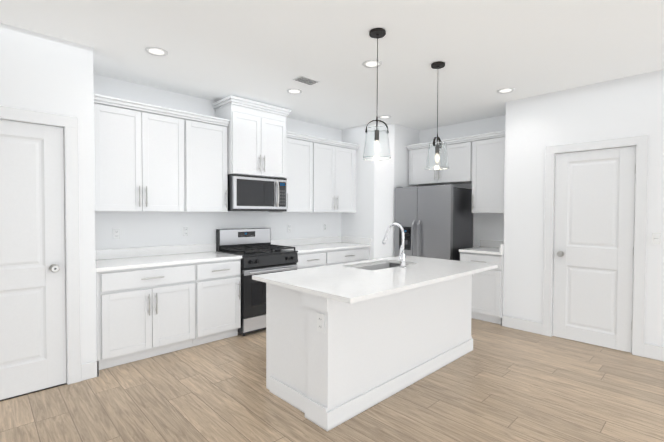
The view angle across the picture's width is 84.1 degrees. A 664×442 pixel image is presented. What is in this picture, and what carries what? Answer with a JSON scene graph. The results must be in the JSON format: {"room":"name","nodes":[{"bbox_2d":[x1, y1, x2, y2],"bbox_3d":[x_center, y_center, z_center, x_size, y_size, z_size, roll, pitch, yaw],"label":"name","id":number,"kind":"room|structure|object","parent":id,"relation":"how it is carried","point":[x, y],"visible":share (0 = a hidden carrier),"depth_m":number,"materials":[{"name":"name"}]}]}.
{"room":"kitchen","nodes":[
{"label":"kitchen","id":0,"kind":"room"},
{"bbox_2d":[0,23,95,383],"bbox_3d":[-3.981,-0.037,1.620,4.900,2.746,0.671,-1,2,-44],"label":"wall","id":1,"kind":"structure","parent":0,"point":[44,73],"depth_m":2.94,"materials":[{"name":"paint"}]},
{"bbox_2d":[0,119,65,399],"bbox_3d":[-2.422,0.288,2.655,0.814,2.047,0.101,-1,2,-44],"label":"closet door","id":2,"kind":"structure","parent":1,"relation":"in","point":[32,302],"depth_m":2.80,"materials":[{"name":"paint"}]},
{"bbox_2d":[0,105,80,400],"bbox_3d":[-2.459,0.243,2.692,1.005,2.151,0.138,-1,2,-44],"label":"door frame","id":3,"kind":"structure","parent":1,"relation":"attached to","point":[70,124],"depth_m":2.95,"materials":[{"name":"paint"}]},
{"bbox_2d":[93,74,341,249],"bbox_3d":[-1.230,-0.095,4.804,3.720,2.746,0.120,-1,2,-44],"label":"wall","id":4,"kind":"structure","parent":0,"point":[146,229],"depth_m":4.26,"materials":[{"name":"paint"}]},
{"bbox_2d":[113,228,120,239],"bbox_3d":[-2.211,0.131,3.779,0.070,0.116,0.008,-1,2,-44],"label":"wall outlet","id":5,"kind":"object","parent":4,"relation":"attached to","point":[116,233],"visible":1,"depth_m":3.78,"materials":[{"name":"white plastic"}]},
{"bbox_2d":[94,98,193,211],"bbox_3d":[-1.973,-0.599,3.751,0.955,1.010,0.347,-1,2,-44],"label":"upper cabinet","id":6,"kind":"object","parent":4,"relation":"attached to","point":[150,158],"depth_m":3.61,"materials":[{"name":"paint"}]},
{"bbox_2d":[182,227,188,236],"bbox_3d":[-1.699,0.123,4.270,0.070,0.116,0.008,-1,2,-44],"label":"wall outlet","id":7,"kind":"object","parent":4,"relation":"attached to","point":[185,231],"visible":1,"depth_m":4.27,"materials":[{"name":"white plastic"}]},
{"bbox_2d":[194,118,228,211],"bbox_3d":[-1.523,-0.607,4.182,0.567,1.010,0.347,-1,2,-44],"label":"upper cabinet","id":8,"kind":"object","parent":4,"relation":"attached to","point":[210,137],"depth_m":4.11,"materials":[{"name":"paint"}]},
{"bbox_2d":[212,95,290,177],"bbox_3d":[-0.993,-0.985,4.599,0.848,0.873,0.465,-1,2,-44],"label":"upper cabinet","id":9,"kind":"object","parent":4,"relation":"attached to","point":[256,138],"visible":0.98,"depth_m":4.40,"materials":[{"name":"paint"}]},
{"bbox_2d":[228,174,286,210],"bbox_3d":[-0.987,-0.333,4.604,0.756,0.422,0.486,-1,2,-44],"label":"microwave","id":10,"kind":"object","parent":9,"relation":"attached to","point":[252,193],"visible":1,"depth_m":4.41,"materials":[{"name":"silver metal"}]},
{"bbox_2d":[287,224,290,231],"bbox_3d":[-0.616,0.105,5.308,0.070,0.116,0.008,-1,2,-44],"label":"wall outlet","id":11,"kind":"object","parent":4,"relation":"attached to","point":[288,227],"visible":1,"depth_m":5.30,"materials":[{"name":"white plastic"}]},
{"bbox_2d":[268,135,319,212],"bbox_3d":[-0.542,-0.623,5.122,0.580,1.010,0.347,-1,2,-44],"label":"upper cabinet","id":12,"kind":"object","parent":4,"relation":"attached to","point":[302,155],"depth_m":5.03,"materials":[{"name":"paint"}]},
{"bbox_2d":[323,223,326,230],"bbox_3d":[-0.110,0.096,5.793,0.070,0.116,0.008,-1,2,-44],"label":"wall outlet","id":13,"kind":"object","parent":4,"relation":"attached to","point":[324,226],"visible":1,"depth_m":5.79,"materials":[{"name":"white plastic"}]},
{"bbox_2d":[320,139,357,212],"bbox_3d":[-0.078,-0.631,5.566,0.982,1.010,0.347,-1,2,-44],"label":"upper cabinet","id":14,"kind":"object","parent":4,"relation":"attached to","point":[320,175],"depth_m":5.48,"materials":[{"name":"paint"}]},
{"bbox_2d":[0,318,663,441],"bbox_3d":[0.749,1.435,0.178,9.700,0.100,9.650,-1,2,-44],"label":"floor","id":15,"kind":"structure","parent":0,"point":[499,383],"depth_m":2.69,"materials":[{"name":"brown wood"}]},
{"bbox_2d":[95,259,240,369],"bbox_3d":[-1.711,0.858,3.818,1.393,0.879,0.665,-1,2,-44],"label":"base cabinet","id":16,"kind":"object","parent":15,"relation":"on","point":[145,313],"visible":0.85,"depth_m":3.52,"materials":[{"name":"paint"}]},
{"bbox_2d":[95,243,241,271],"bbox_3d":[-1.716,0.351,3.815,1.394,0.131,0.645,-1,2,-44],"label":"countertop","id":17,"kind":"structure","parent":16,"relation":"on","point":[121,259],"depth_m":3.82,"materials":[{"name":"stone"}]},
{"bbox_2d":[216,228,297,335],"bbox_3d":[-0.910,0.694,4.541,0.758,1.182,0.711,-1,2,-44],"label":"gas range","id":18,"kind":"object","parent":15,"relation":"on","point":[257,250],"visible":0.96,"depth_m":4.27,"materials":[{"name":"black metal"}]},
{"bbox_2d":[296,247,368,269],"bbox_3d":[-0.136,0.832,5.327,1.433,0.879,0.665,-1,2,-44],"label":"base cabinet","id":19,"kind":"object","parent":15,"relation":"on","point":[321,258],"visible":0.25,"depth_m":5.05,"materials":[{"name":"paint"}]},
{"bbox_2d":[271,236,370,252],"bbox_3d":[-0.142,0.325,5.323,1.434,0.131,0.645,-1,2,-44],"label":"countertop","id":20,"kind":"structure","parent":19,"relation":"on","point":[305,245],"depth_m":5.46,"materials":[{"name":"stone"}]},
{"bbox_2d":[266,275,472,431],"bbox_3d":[0.422,0.887,3.318,2.036,0.859,0.814,-1,2,-44],"label":"kitchen island","id":21,"kind":"object","parent":15,"relation":"on","point":[345,342],"depth_m":2.70,"materials":[{"name":"paint"}]},
{"bbox_2d":[252,255,497,302],"bbox_3d":[0.488,0.443,3.243,2.080,0.030,1.070,-1,2,-44],"label":"island countertop","id":22,"kind":"structure","parent":21,"relation":"on","point":[345,282],"depth_m":2.85,"materials":[{"name":"white stone"}]},
{"bbox_2d":[360,263,399,270],"bbox_3d":[0.475,0.555,3.570,0.740,0.232,0.405,-1,2,-44],"label":"sink","id":23,"kind":"object","parent":22,"relation":"in","point":[371,266],"depth_m":3.80,"materials":[{"name":"silver metal"}]},
{"bbox_2d":[382,223,405,266],"bbox_3d":[0.574,0.220,3.461,0.082,0.407,0.270,-1,2,-44],"label":"faucet","id":24,"kind":"object","parent":22,"relation":"on","point":[401,257],"visible":1,"depth_m":3.38,"materials":[{"name":"silver metal"}]},
{"bbox_2d":[394,183,472,260],"bbox_3d":[1.476,0.381,5.450,0.744,1.788,0.920,-1,2,-44],"label":"refrigerator","id":25,"kind":"object","parent":15,"relation":"on","point":[436,221],"visible":0.67,"depth_m":5.16,"materials":[{"name":"silver metal"}]},
{"bbox_2d":[460,252,503,324],"bbox_3d":[2.095,0.849,4.909,0.665,0.879,0.554,-1,2,-44],"label":"base cabinet","id":26,"kind":"object","parent":15,"relation":"on","point":[487,295],"visible":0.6,"depth_m":4.64,"materials":[{"name":"paint"}]},
{"bbox_2d":[459,240,503,254],"bbox_3d":[2.104,0.342,4.905,0.645,0.131,0.554,-1,2,-44],"label":"countertop","id":27,"kind":"structure","parent":26,"relation":"on","point":[495,247],"depth_m":4.87,"materials":[{"name":"stone"}]},
{"bbox_2d":[0,0,663,130],"bbox_3d":[0.759,-1.411,0.118,9.700,0.100,9.650,-1,2,-44],"label":"ceiling","id":28,"kind":"structure","parent":0,"point":[264,51],"depth_m":3.03,"materials":[{"name":"paint"}]},
{"bbox_2d":[144,46,168,56],"bbox_3d":[-1.480,-1.428,3.104,0.188,0.010,0.188,-1,2,-44],"label":"recessed light","id":29,"kind":"object","parent":28,"relation":"in","point":[159,51],"visible":0.98,"depth_m":3.10,"materials":[{"name":"paint"}]},
{"bbox_2d":[286,88,302,94],"bbox_3d":[-0.419,-1.445,4.107,0.188,0.010,0.188,-1,2,-44],"label":"recessed light","id":30,"kind":"object","parent":28,"relation":"in","point":[294,91],"visible":0.98,"depth_m":4.10,"materials":[{"name":"paint"}]},
{"bbox_2d":[292,75,319,85],"bbox_3d":[-0.263,-1.437,3.771,0.250,0.010,0.150,-1,2,-44],"label":"ceiling vent","id":31,"kind":"object","parent":28,"relation":"in","point":[305,80],"visible":0.98,"depth_m":3.75,"materials":[{"name":"metal"}]},
{"bbox_2d":[362,59,382,67],"bbox_3d":[0.368,-1.426,3.344,0.188,0.010,0.188,-1,2,-44],"label":"recessed light","id":32,"kind":"object","parent":28,"relation":"in","point":[371,63],"visible":0.94,"depth_m":3.33,"materials":[{"name":"paint"}]},
{"bbox_2d":[362,28,390,160],"bbox_3d":[0.340,-0.944,2.768,0.216,0.948,0.216,-1,2,-44],"label":"pendant light","id":33,"kind":"object","parent":28,"relation":"hanging from","point":[377,33],"visible":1,"depth_m":2.76,"materials":[{"name":"clear glass"}]},
{"bbox_2d":[378,115,390,118],"bbox_3d":[0.743,-1.464,5.193,0.188,0.010,0.188,-1,2,-44],"label":"recessed light","id":34,"kind":"object","parent":28,"relation":"in","point":[384,117],"visible":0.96,"depth_m":5.19,"materials":[{"name":"paint"}]},
{"bbox_2d":[425,61,448,169],"bbox_3d":[0.964,-0.954,3.360,0.216,0.948,0.216,-1,2,-44],"label":"pendant light","id":35,"kind":"object","parent":28,"relation":"hanging from","point":[438,65],"visible":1,"depth_m":3.35,"materials":[{"name":"clear glass"}]},
{"bbox_2d":[496,88,514,93],"bbox_3d":[1.914,-1.435,4.058,0.188,0.010,0.188,-1,2,-44],"label":"recessed light","id":36,"kind":"object","parent":28,"relation":"in","point":[506,90],"visible":0.96,"depth_m":4.05,"materials":[{"name":"paint"}]},
{"bbox_2d":[341,123,418,259],"bbox_3d":[0.750,-0.115,6.103,0.937,2.746,0.985,-1,2,-44],"label":"wall","id":37,"kind":"structure","parent":0,"point":[377,184],"depth_m":5.61,"materials":[{"name":"paint"}]},
{"bbox_2d":[419,115,505,246],"bbox_3d":[1.726,-0.106,5.849,0.120,2.746,2.702,-1,2,-44],"label":"wall","id":38,"kind":"structure","parent":0,"point":[488,226],"depth_m":5.33,"materials":[{"name":"paint"}]},
{"bbox_2d":[405,130,504,212],"bbox_3d":[1.841,-0.643,5.349,0.385,1.058,1.595,-1,2,-44],"label":"upper cabinet","id":39,"kind":"object","parent":38,"relation":"attached to","point":[477,161],"visible":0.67,"depth_m":5.04,"materials":[{"name":"paint"}]},
{"bbox_2d":[503,69,663,346],"bbox_3d":[4.758,-0.017,2.177,0.584,2.746,7.038,-1,2,-44],"label":"wall","id":40,"kind":"structure","parent":0,"point":[611,109],"depth_m":4.07,"materials":[{"name":"paint"}]},
{"bbox_2d":[501,315,541,334],"bbox_3d":[2.262,1.233,4.391,0.042,0.135,0.462,-1,2,-44],"label":"baseboard","id":41,"kind":"structure","parent":40,"relation":"attached to","point":[506,321],"depth_m":4.36,"materials":[{"name":"paint"}]},
{"bbox_2d":[552,146,635,352],"bbox_3d":[2.730,0.281,3.876,0.098,2.047,0.703,-1,2,-44],"label":"pantry door","id":42,"kind":"structure","parent":40,"relation":"in","point":[594,226],"depth_m":3.86,"materials":[{"name":"paint"}]},
{"bbox_2d":[542,134,648,356],"bbox_3d":[2.766,0.236,3.912,0.138,2.151,0.892,-1,2,-44],"label":"door frame","id":43,"kind":"structure","parent":40,"relation":"attached to","point":[641,142],"depth_m":3.61,"materials":[{"name":"paint"}]},
{"bbox_2d":[644,343,663,360],"bbox_3d":[5.001,1.304,1.514,0.015,0.135,5.699,-1,2,-44],"label":"baseboard","id":44,"kind":"structure","parent":40,"relation":"attached to","point":[655,352],"depth_m":3.51,"materials":[{"name":"paint"}]},
{"bbox_2d":[651,232,660,244],"bbox_3d":[3.083,0.167,3.500,0.009,0.116,0.070,-1,2,-44],"label":"light switch","id":45,"kind":"object","parent":40,"relation":"attached to","point":[655,238],"visible":1,"depth_m":3.50,"materials":[{"name":"white plastic"}]}
]}

